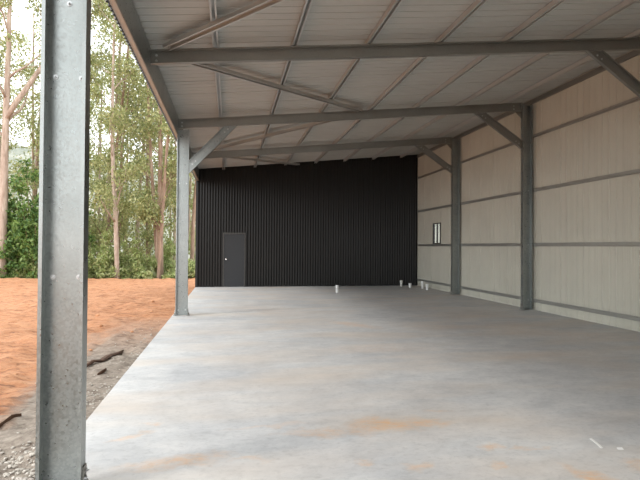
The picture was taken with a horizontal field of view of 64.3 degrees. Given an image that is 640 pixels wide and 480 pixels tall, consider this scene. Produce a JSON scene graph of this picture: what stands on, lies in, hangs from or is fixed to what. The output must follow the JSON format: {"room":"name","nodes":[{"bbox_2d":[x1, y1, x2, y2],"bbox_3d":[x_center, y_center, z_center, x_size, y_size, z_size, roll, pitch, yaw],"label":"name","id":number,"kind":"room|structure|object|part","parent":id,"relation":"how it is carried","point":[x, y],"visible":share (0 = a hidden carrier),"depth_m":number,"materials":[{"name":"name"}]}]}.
{"room":"farm building","nodes":[
{"label":"farm building","id":0,"kind":"room"},
{"bbox_2d":[197,154,417,286],"bbox_3d":[-0.335,-0.860,19.963,8.742,5.338,0.018,1,-1,-10],"label":"wall","id":1,"kind":"structure","parent":0,"point":[351,222],"depth_m":19.99,"materials":[{"name":"black metal"}]},
{"bbox_2d":[195,181,197,286],"bbox_3d":[-4.644,-0.429,19.181,0.080,4.405,0.075,1,-1,-10],"label":"trim","id":2,"kind":"structure","parent":1,"relation":"attached to","point":[196,239],"depth_m":19.14,"materials":[{"name":"black metal"}]},
{"bbox_2d":[222,232,245,286],"bbox_3d":[-3.273,0.751,19.407,0.860,2.068,0.124,1,-1,-10],"label":"door","id":3,"kind":"structure","parent":1,"relation":"in","point":[234,244],"depth_m":19.41,"materials":[{"name":"grey paint"}]},
{"bbox_2d":[86,285,639,479],"bbox_3d":[1.444,1.772,9.938,8.833,0.160,29.300,1,-1,-10],"label":"floor","id":4,"kind":"structure","parent":0,"point":[273,382],"depth_m":5.38,"materials":[{"name":"concrete"}]},
{"bbox_2d":[35,0,90,479],"bbox_3d":[-1.592,-0.496,3.232,0.312,4.157,0.110,1,-1,-10],"label":"steel column","id":5,"kind":"structure","parent":4,"relation":"on","point":[62,301],"depth_m":3.26,"materials":[{"name":"metal"}]},
{"bbox_3d":[2.415,-3.091,3.962,8.402,1.092,0.076,1,-1,-10],"label":"rafter","id":6,"kind":"object","parent":5,"relation":"on","visible":0},
{"bbox_2d":[163,0,284,50],"bbox_3d":[0.086,-2.932,5.647,5.519,0.454,0.130,0,-1,35],"label":"brace","id":7,"kind":"object","parent":6,"relation":"attached to","point":[260,5],"visible":1,"depth_m":6.59,"materials":[{"name":"metal"}]},
{"bbox_2d":[173,129,189,315],"bbox_3d":[-3.069,-0.397,11.358,0.362,4.157,0.110,1,-1,-10],"label":"steel column","id":8,"kind":"structure","parent":4,"relation":"on","point":[183,137],"depth_m":11.40,"materials":[{"name":"metal"}]},
{"bbox_2d":[189,125,237,172],"bbox_3d":[-2.393,-2.038,11.443,1.063,1.130,0.060,1,-1,-10],"label":"knee brace","id":9,"kind":"object","parent":8,"relation":"attached to","point":[224,131],"visible":1,"depth_m":11.45,"materials":[{"name":"metal"}]},
{"bbox_2d":[178,103,522,128],"bbox_3d":[0.965,-2.992,12.093,8.408,1.092,0.076,1,-1,-10],"label":"rafter","id":10,"kind":"object","parent":8,"relation":"on","point":[504,107],"visible":0.91,"depth_m":12.05,"materials":[{"name":"metal"}]},
{"bbox_2d":[189,63,362,111],"bbox_3d":[-0.644,-2.883,9.735,0.130,0.454,5.449,0,-1,36],"label":"brace","id":11,"kind":"object","parent":10,"relation":"attached to","point":[208,66],"visible":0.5,"depth_m":9.37,"materials":[{"name":"metal"}]},
{"bbox_3d":[5.002,-3.154,12.841,0.200,0.200,0.006,1,-1,-10],"label":"haunch plate","id":12,"kind":"part","parent":10,"relation":"part of","materials":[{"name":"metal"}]},
{"bbox_2d":[450,138,459,294],"bbox_3d":[4.471,-0.782,16.875,0.310,5.172,0.110,1,-1,-10],"label":"steel column","id":13,"kind":"structure","parent":4,"relation":"on","point":[455,151],"depth_m":16.92,"materials":[{"name":"metal"}]},
{"bbox_2d":[192,137,452,158],"bbox_3d":[0.244,-2.943,16.129,8.408,1.092,0.076,1,-1,-10],"label":"rafter","id":14,"kind":"object","parent":13,"relation":"attached to","point":[445,140],"visible":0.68,"depth_m":16.15,"materials":[{"name":"metal"}]},
{"bbox_2d":[227,157,299,164],"bbox_3d":[-2.249,-2.768,17.584,0.130,0.413,4.954,0,-1,35],"label":"brace","id":15,"kind":"object","parent":14,"relation":"attached to","point":[241,158],"visible":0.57,"depth_m":17.93,"materials":[{"name":"metal"}]},
{"bbox_2d":[213,121,331,150],"bbox_3d":[-1.363,-2.834,13.758,5.491,0.454,0.130,0,-1,35],"label":"brace","id":16,"kind":"object","parent":14,"relation":"attached to","point":[312,123],"visible":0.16,"depth_m":13.67,"materials":[{"name":"metal"}]},
{"bbox_2d":[415,145,452,173],"bbox_3d":[3.737,-2.647,16.741,1.308,0.919,0.060,1,-1,-10],"label":"knee brace","id":17,"kind":"object","parent":13,"relation":"attached to","point":[424,149],"visible":1,"depth_m":16.77,"materials":[{"name":"metal"}]},
{"bbox_2d":[519,104,532,309],"bbox_3d":[5.192,-0.831,12.839,0.310,5.172,0.110,1,-1,-10],"label":"steel column","id":18,"kind":"structure","parent":4,"relation":"on","point":[527,113],"depth_m":12.88,"materials":[{"name":"metal"}]},
{"bbox_2d":[474,113,522,149],"bbox_3d":[4.456,-2.712,12.705,1.311,0.888,0.060,1,-1,-10],"label":"knee brace","id":19,"kind":"object","parent":18,"relation":"attached to","point":[485,117],"visible":1,"depth_m":12.73,"materials":[{"name":"metal"}]},
{"bbox_2d":[589,438,602,447],"bbox_3d":[2.195,1.613,4.046,0.021,0.007,0.206,0,-1,4],"label":"strip","id":20,"kind":"object","parent":4,"relation":"on","point":[593,440],"visible":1,"depth_m":4.04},
{"bbox_3d":[5.910,-0.879,8.823,0.310,5.172,0.110,1,-1,-10],"label":"steel column","id":21,"kind":"structure","parent":4,"relation":"on","visible":0},
{"bbox_2d":[150,37,639,64],"bbox_3d":[1.680,-3.041,8.076,8.402,1.092,0.076,1,-1,-10],"label":"rafter","id":22,"kind":"object","parent":21,"relation":"attached to","point":[470,48],"visible":0.91,"depth_m":7.97,"materials":[{"name":"metal"}]},
{"bbox_2d":[209,0,224,169],"bbox_3d":[-1.492,-2.872,7.250,0.088,0.096,24.630,1,-1,-10],"label":"purlin","id":23,"kind":"structure","parent":22,"relation":"on","point":[212,3],"depth_m":8.37,"materials":[{"name":"metal"}]},
{"bbox_2d":[254,0,312,166],"bbox_3d":[-0.340,-2.980,7.458,0.088,0.096,24.630,1,-1,-10],"label":"purlin","id":24,"kind":"structure","parent":22,"relation":"on","point":[307,4],"depth_m":8.44,"materials":[{"name":"metal"}]},
{"bbox_2d":[284,0,402,165],"bbox_3d":[0.813,-3.088,7.665,0.088,0.096,24.630,1,-1,-10],"label":"purlin","id":25,"kind":"structure","parent":22,"relation":"on","point":[395,4],"depth_m":8.72,"materials":[{"name":"metal"}]},
{"bbox_2d":[314,0,487,163],"bbox_3d":[1.975,-3.197,7.874,0.088,0.096,24.630,1,-1,-10],"label":"purlin","id":26,"kind":"structure","parent":22,"relation":"on","point":[477,4],"depth_m":9.33,"materials":[{"name":"metal"}]},
{"bbox_2d":[343,0,565,161],"bbox_3d":[3.128,-3.305,8.081,0.088,0.096,24.630,1,-1,-10],"label":"purlin","id":27,"kind":"structure","parent":22,"relation":"on","point":[552,5],"depth_m":9.50,"materials":[{"name":"metal"}]},
{"bbox_2d":[372,0,639,159],"bbox_3d":[4.280,-3.413,8.288,0.088,0.096,24.630,1,-1,-10],"label":"purlin","id":28,"kind":"structure","parent":22,"relation":"on","point":[625,4],"depth_m":9.78,"materials":[{"name":"metal"}]},
{"bbox_2d":[400,29,639,157],"bbox_3d":[5.433,-3.521,8.495,0.088,0.096,24.630,1,-1,-10],"label":"purlin","id":29,"kind":"structure","parent":22,"relation":"on","point":[636,33],"depth_m":11.44,"materials":[{"name":"metal"}]},
{"bbox_2d":[586,50,639,97],"bbox_3d":[5.150,-2.723,8.684,1.358,0.954,0.060,1,-1,-10],"label":"knee brace","id":30,"kind":"object","parent":21,"relation":"attached to","point":[607,62],"visible":1,"depth_m":8.68,"materials":[{"name":"metal"}]},
{"bbox_2d":[132,0,639,168],"bbox_3d":[1.445,-3.215,10.050,8.920,0.925,29.200,1,-1,-10],"label":"ceiling","id":31,"kind":"structure","parent":0,"point":[191,89],"depth_m":9.24,"materials":[{"name":"grey metal"}]},
{"bbox_2d":[417,51,639,331],"bbox_3d":[6.461,-0.973,6.907,0.017,5.396,37.097,1,-1,-10],"label":"wall","id":32,"kind":"structure","parent":0,"point":[606,278],"depth_m":11.94,"materials":[{"name":"beige metal"}]},
{"bbox_2d":[433,223,440,243],"bbox_3d":[4.338,-0.245,18.820,0.080,0.770,0.690,1,-1,-10],"label":"window","id":33,"kind":"structure","parent":32,"relation":"in","point":[436,226],"depth_m":18.81,"materials":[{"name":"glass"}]},
{"bbox_3d":[4.313,-0.243,18.981,0.005,0.706,0.290,1,-1,-10],"label":"pane","id":34,"kind":"part","parent":33,"relation":"part of","materials":[{"name":"clear glass"}]},
{"bbox_3d":[4.371,-0.247,18.660,0.005,0.706,0.290,1,-1,-10],"label":"pane","id":35,"kind":"part","parent":33,"relation":"part of","materials":[{"name":"clear glass"}]},
{"bbox_2d":[417,279,639,320],"bbox_3d":[6.109,1.465,8.606,0.041,0.090,24.530,1,-1,-10],"label":"girt","id":36,"kind":"object","parent":32,"relation":"attached to","point":[602,312],"depth_m":11.84,"materials":[{"name":"metal"}]},
{"bbox_2d":[417,169,639,212],"bbox_3d":[6.127,-1.304,8.643,0.041,0.090,24.530,1,-1,-10],"label":"girt","id":37,"kind":"object","parent":32,"relation":"attached to","point":[636,171],"depth_m":11.91,"materials":[{"name":"metal"}]},
{"bbox_2d":[417,96,639,178],"bbox_3d":[6.136,-2.674,8.661,0.041,0.090,24.530,1,-1,-10],"label":"girt","id":38,"kind":"object","parent":32,"relation":"attached to","point":[637,98],"depth_m":11.71,"materials":[{"name":"metal"}]},
{"bbox_2d":[417,242,639,245],"bbox_3d":[6.118,0.066,8.625,0.041,0.090,24.530,1,-1,-10],"label":"girt","id":39,"kind":"object","parent":32,"relation":"attached to","point":[565,243],"depth_m":11.76,"materials":[{"name":"metal"}]},
{"bbox_2d":[417,50,639,157],"bbox_3d":[6.127,-3.539,8.670,0.048,0.090,24.530,1,-1,-10],"label":"purlin","id":40,"kind":"object","parent":32,"relation":"attached to","point":[634,53],"visible":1,"depth_m":11.93,"materials":[{"name":"metal"}]},
{"bbox_2d":[418,51,639,154],"bbox_3d":[6.159,-3.559,8.676,0.010,0.130,24.530,1,-1,-10],"label":"trim","id":41,"kind":"structure","parent":32,"relation":"attached to","point":[631,51],"depth_m":12.01,"materials":[{"name":"metal"}]},
{"label":"outside","id":42,"kind":"structure","parent":0,"visible":0},
{"bbox_2d":[8,143,195,258],"bbox_3d":[-68.601,-19.097,186.079,390.000,64.565,270.000,1,-1,-10],"label":"hill","id":43,"kind":"structure","parent":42,"point":[18,151],"depth_m":173.68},
{"bbox_3d":[-0.179,-0.594,-4.825,0.362,4.157,0.110,1,-1,-10],"label":"steel column","id":44,"kind":"structure","parent":0,"visible":0},
{"bbox_2d":[105,0,198,180],"bbox_3d":[-2.448,-2.590,7.081,0.093,0.465,24.640,1,-1,-10],"label":"beam","id":45,"kind":"structure","parent":44,"relation":"attached to","point":[124,12],"depth_m":6.91,"materials":[{"name":"metal"}]},
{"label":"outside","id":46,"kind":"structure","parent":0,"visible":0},
{"bbox_2d":[0,277,194,479],"bbox_3d":[-2.299,5.380,13.746,119.600,7.367,108.000,1,-1,-10],"label":"ground","id":47,"kind":"structure","parent":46,"point":[124,306],"depth_m":8.93,"materials":[{"name":"soil"}]},
{"bbox_2d":[0,413,21,427],"bbox_3d":[-2.832,1.642,4.606,0.016,0.092,0.323,0,-1,12],"label":"twig","id":48,"kind":"object","parent":47,"relation":"on","point":[20,414],"visible":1,"depth_m":4.63,"materials":[{"name":"brown wood"}]},
{"bbox_2d":[0,3,26,213],"bbox_3d":[-19.811,-8.261,31.148,5.271,25.534,4.815,0,-1,38],"label":"tree","id":49,"kind":"object","parent":47,"relation":"on","point":[1,17],"visible":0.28,"depth_m":31.68,"materials":[{"name":"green plant"}]},
{"bbox_2d":[0,13,28,190],"bbox_3d":[-22.133,-5.283,32.733,5.852,21.612,5.392,1,-1,-10],"label":"tree","id":50,"kind":"object","parent":47,"relation":"on","point":[1,111],"visible":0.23,"depth_m":33.42,"materials":[{"name":"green plant"}]},
{"bbox_2d":[0,158,38,277],"bbox_3d":[-16.439,-0.799,29.219,3.896,8.027,4.329,1,-1,-30],"label":"leafy bush","id":51,"kind":"object","parent":47,"relation":"on","point":[22,228],"visible":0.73,"depth_m":28.50,"materials":[{"name":"green plant"}]},
{"bbox_2d":[0,39,39,202],"bbox_3d":[-23.864,-4.087,38.038,5.687,23.179,5.205,0,-1,37],"label":"tree","id":52,"kind":"object","parent":47,"relation":"on","point":[21,46],"visible":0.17,"depth_m":38.86,"materials":[{"name":"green plant"}]},
{"bbox_2d":[0,18,40,206],"bbox_3d":[-20.331,-6.761,36.654,5.879,27.554,4.975,0,-1,43],"label":"tree","id":53,"kind":"object","parent":47,"relation":"on","point":[22,116],"visible":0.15,"depth_m":36.40,"materials":[{"name":"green plant"}]},
{"bbox_2d":[3,0,41,210],"bbox_3d":[-24.133,-6.427,42.994,4.948,29.510,6.001,1,-1,-44],"label":"tree","id":54,"kind":"object","parent":47,"relation":"on","point":[33,26],"visible":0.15,"depth_m":42.99,"materials":[{"name":"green plant"}]},
{"bbox_2d":[9,246,37,278],"bbox_3d":[-16.517,1.593,29.048,2.138,3.107,1.878,1,-1,-10],"label":"shrub","id":55,"kind":"object","parent":47,"relation":"on","point":[33,265],"visible":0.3,"depth_m":28.57,"materials":[{"name":"green plant"}]},
{"bbox_2d":[20,258,37,277],"bbox_3d":[-16.234,1.672,29.266,2.313,2.458,2.004,1,-1,-22],"label":"shrub","id":56,"kind":"object","parent":47,"relation":"on","point":[31,258],"visible":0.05,"depth_m":28.70,"materials":[{"name":"green plant"}]},
{"bbox_2d":[8,0,96,237],"bbox_3d":[-16.999,-5.216,32.863,5.009,20.551,6.056,1,-1,-10],"label":"tree","id":57,"kind":"object","parent":47,"relation":"on","point":[36,142],"visible":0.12,"depth_m":31.40,"materials":[{"name":"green plant"}]},
{"bbox_2d":[10,53,105,191],"bbox_3d":[-17.928,-4.338,35.757,6.448,21.478,5.366,1,-1,-29],"label":"tree","id":58,"kind":"object","parent":47,"relation":"on","point":[91,105],"visible":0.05,"depth_m":34.61,"materials":[{"name":"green plant"}]},
{"bbox_2d":[0,0,118,276],"bbox_3d":[-16.029,-7.737,29.202,9.221,20.836,7.000,1,-1,-39],"label":"tree","id":59,"kind":"object","parent":47,"relation":"on","point":[8,110],"visible":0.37,"depth_m":28.57,"materials":[{"name":"green plant"}]},
{"bbox_2d":[0,329,151,479],"bbox_3d":[-3.796,1.702,6.759,2.518,0.162,8.309,1,-1,-10],"label":"gravel","id":60,"kind":"object","parent":47,"relation":"on","point":[16,471],"visible":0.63,"depth_m":3.85,"materials":[{"name":"gravel"}]},
{"bbox_2d":[88,211,96,258],"bbox_3d":[-14.939,1.050,30.775,2.944,5.812,3.631,0,-1,13],"label":"leafy bush","id":61,"kind":"object","parent":47,"relation":"on","point":[90,237],"visible":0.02,"depth_m":31.34,"materials":[{"name":"green plant"}]},
{"bbox_2d":[88,246,99,278],"bbox_3d":[-13.891,1.830,30.023,2.231,3.170,2.124,0,-1,41],"label":"shrub","id":62,"kind":"object","parent":47,"relation":"on","point":[90,255],"visible":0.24,"depth_m":29.82,"materials":[{"name":"green plant"}]},
{"bbox_2d":[88,244,100,277],"bbox_3d":[-13.554,1.968,30.865,2.066,3.549,2.241,1,-1,-10],"label":"shrub","id":63,"kind":"object","parent":47,"relation":"on","point":[96,246],"visible":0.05,"depth_m":30.77,"materials":[{"name":"green plant"}]},
{"bbox_2d":[88,70,107,232],"bbox_3d":[-19.390,-7.270,40.444,5.388,30.140,4.896,0,-1,36],"label":"tree","id":64,"kind":"object","parent":47,"relation":"on","point":[91,70],"visible":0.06,"depth_m":40.93,"materials":[{"name":"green plant"}]},
{"bbox_2d":[88,71,118,255],"bbox_3d":[-19.437,-3.412,44.386,4.565,23.862,5.822,1,-1,-23],"label":"tree","id":65,"kind":"object","parent":47,"relation":"on","point":[93,121],"visible":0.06,"depth_m":44.04,"materials":[{"name":"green plant"}]},
{"bbox_2d":[87,350,123,366],"bbox_3d":[-3.092,1.690,7.357,0.126,0.117,1.211,0,-1,-1],"label":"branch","id":66,"kind":"object","parent":47,"relation":"on","point":[107,356],"visible":0.88,"depth_m":7.24,"materials":[{"name":"brown wood"}]},
{"bbox_2d":[90,229,123,278],"bbox_3d":[-12.768,1.229,30.202,2.341,3.825,1.806,0,-1,21],"label":"shrub","id":67,"kind":"object","parent":47,"relation":"on","point":[103,270],"visible":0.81,"depth_m":29.85,"materials":[{"name":"green plant"}]},
{"bbox_2d":[89,58,135,255],"bbox_3d":[-16.179,-3.328,38.140,4.872,20.763,6.151,0,-1,-1],"label":"tree","id":68,"kind":"object","parent":47,"relation":"on","point":[96,117],"visible":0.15,"depth_m":38.28,"materials":[{"name":"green plant"}]},
{"bbox_2d":[88,3,149,257],"bbox_3d":[-14.556,-7.835,35.346,6.097,28.102,4.987,0,-1,19],"label":"tree","id":69,"kind":"object","parent":47,"relation":"on","point":[117,89],"visible":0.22,"depth_m":35.28,"materials":[{"name":"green plant"}]},
{"bbox_2d":[89,48,150,254],"bbox_3d":[-16.357,-3.733,41.991,5.288,23.587,5.210,1,-1,-22],"label":"tree","id":70,"kind":"object","parent":47,"relation":"on","point":[98,48],"visible":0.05,"depth_m":41.68,"materials":[{"name":"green plant"}]},
{"bbox_2d":[89,0,153,278],"bbox_3d":[-12.010,-7.388,29.624,4.909,20.736,3.960,0,-1,35],"label":"tree","id":71,"kind":"object","parent":47,"relation":"on","point":[114,200],"visible":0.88,"depth_m":29.84,"materials":[{"name":"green plant"}]},
{"bbox_2d":[110,239,132,278],"bbox_3d":[-11.791,2.048,30.955,2.625,4.177,1.889,1,-1,-10],"label":"shrub","id":72,"kind":"object","parent":47,"relation":"on","point":[125,262],"visible":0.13,"depth_m":30.93,"materials":[{"name":"green plant"}]},
{"bbox_2d":[88,8,156,243],"bbox_3d":[-12.862,-7.806,33.129,4.833,25.265,5.324,0,-1,14],"label":"tree","id":73,"kind":"object","parent":47,"relation":"on","point":[108,219],"visible":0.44,"depth_m":32.67,"materials":[{"name":"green plant"}]},
{"bbox_2d":[89,54,155,267],"bbox_3d":[-13.302,-3.512,34.321,4.870,18.118,5.040,0,-1,32],"label":"tree","id":74,"kind":"object","parent":47,"relation":"on","point":[127,107],"visible":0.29,"depth_m":34.00,"materials":[{"name":"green plant"}]},
{"bbox_2d":[102,10,145,254],"bbox_3d":[-17.837,-7.286,46.532,4.552,32.181,5.236,1,-1,-44],"label":"tree","id":75,"kind":"object","parent":47,"relation":"on","point":[108,10],"visible":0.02,"depth_m":46.41,"materials":[{"name":"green plant"}]},
{"bbox_2d":[119,236,156,278],"bbox_3d":[-11.007,1.586,30.692,2.245,3.711,2.004,0,-1,2],"label":"shrub","id":76,"kind":"object","parent":47,"relation":"on","point":[129,273],"visible":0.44,"depth_m":30.45,"materials":[{"name":"green plant"}]},
{"bbox_2d":[110,55,170,269],"bbox_3d":[-12.947,-3.714,37.153,4.488,20.998,4.848,0,-1,-4],"label":"tree","id":77,"kind":"object","parent":47,"relation":"on","point":[140,181],"visible":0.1,"depth_m":36.99,"materials":[{"name":"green plant"}]},
{"bbox_2d":[125,61,163,267],"bbox_3d":[-14.147,-7.974,42.130,5.567,31.453,6.282,1,-1,-10],"label":"tree","id":78,"kind":"object","parent":47,"relation":"on","point":[151,251],"visible":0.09,"depth_m":40.97,"materials":[{"name":"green plant"}]},
{"bbox_2d":[131,251,166,278],"bbox_3d":[-10.745,2.220,30.903,2.396,3.333,2.866,0,-1,8],"label":"shrub","id":79,"kind":"object","parent":47,"relation":"on","point":[147,274],"visible":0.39,"depth_m":30.38,"materials":[{"name":"green plant"}]},
{"bbox_2d":[126,72,175,266],"bbox_3d":[-11.570,-7.847,35.995,4.684,27.353,6.328,1,-1,-26],"label":"tree","id":80,"kind":"object","parent":47,"relation":"on","point":[147,235],"visible":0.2,"depth_m":35.10,"materials":[{"name":"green plant"}]},
{"bbox_2d":[114,51,194,278],"bbox_3d":[-9.630,-7.331,31.000,6.598,21.854,4.526,0,-1,12],"label":"tree","id":81,"kind":"object","parent":47,"relation":"on","point":[155,214],"visible":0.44,"depth_m":30.63,"materials":[{"name":"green plant"}]},
{"bbox_2d":[148,258,172,278],"bbox_3d":[-9.967,2.653,31.643,1.826,3.086,2.961,1,-1,-41],"label":"shrub","id":82,"kind":"object","parent":47,"relation":"on","point":[152,263],"visible":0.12,"depth_m":31.11,"materials":[{"name":"green plant"}]},
{"bbox_2d":[143,103,195,260],"bbox_3d":[-9.563,-5.054,34.318,6.835,19.404,4.262,0,-1,10],"label":"tree","id":83,"kind":"object","parent":47,"relation":"on","point":[192,249],"visible":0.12,"depth_m":33.41,"materials":[{"name":"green plant"}]},
{"bbox_2d":[163,238,175,271],"bbox_3d":[-9.611,1.986,32.573,1.887,4.309,1.786,0,-1,-3],"label":"shrub","id":84,"kind":"object","parent":47,"relation":"on","point":[166,258],"visible":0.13,"depth_m":32.21,"materials":[{"name":"green plant"}]},
{"bbox_2d":[165,263,175,273],"bbox_3d":[-9.037,2.592,31.872,2.023,2.746,2.072,0,-1,11],"label":"shrub","id":85,"kind":"object","parent":47,"relation":"on","point":[174,265],"visible":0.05,"depth_m":31.43,"materials":[{"name":"green plant"}]},
{"bbox_2d":[151,138,190,273],"bbox_3d":[-12.936,-3.182,44.261,5.083,23.202,5.481,1,-1,-32],"label":"tree","id":86,"kind":"object","parent":47,"relation":"on","point":[170,215],"visible":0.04,"depth_m":44.06,"materials":[{"name":"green plant"}]},
{"bbox_2d":[152,151,195,262],"bbox_3d":[-11.370,-3.413,41.066,4.321,21.646,5.532,0,-1,6],"label":"tree","id":87,"kind":"object","parent":47,"relation":"on","point":[173,231],"visible":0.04,"depth_m":40.08,"materials":[{"name":"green plant"}]},
{"bbox_2d":[154,143,195,262],"bbox_3d":[-13.054,-6.545,47.648,5.038,30.996,5.986,0,-1,20],"label":"tree","id":88,"kind":"object","parent":47,"relation":"on","point":[176,143],"visible":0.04,"depth_m":48.03,"materials":[{"name":"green plant"}]},
{"bbox_2d":[155,111,195,258],"bbox_3d":[-11.924,-2.863,46.252,6.206,23.174,5.236,1,-1,-10],"label":"tree","id":89,"kind":"object","parent":47,"relation":"on","point":[155,111],"visible":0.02,"depth_m":46.08,"materials":[{"name":"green plant"}]},
{"bbox_2d":[162,257,191,278],"bbox_3d":[-8.372,2.107,30.711,2.321,2.152,2.541,0,-1,44],"label":"shrub","id":90,"kind":"object","parent":47,"relation":"on","point":[171,275],"visible":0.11,"depth_m":30.14,"materials":[{"name":"green plant"}]},
{"bbox_2d":[165,172,194,258],"bbox_3d":[-8.999,-7.282,36.907,5.645,27.817,4.730,0,-1,10],"label":"tree","id":91,"kind":"object","parent":47,"relation":"on","point":[190,184],"visible":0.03,"depth_m":36.97,"materials":[{"name":"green plant"}]},
{"bbox_2d":[175,257,194,278],"bbox_3d":[-7.739,2.087,30.999,2.207,2.176,2.405,0,-1,41],"label":"shrub","id":92,"kind":"object","parent":47,"relation":"on","point":[191,262],"visible":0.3,"depth_m":30.23,"materials":[{"name":"green plant"}]}
]}

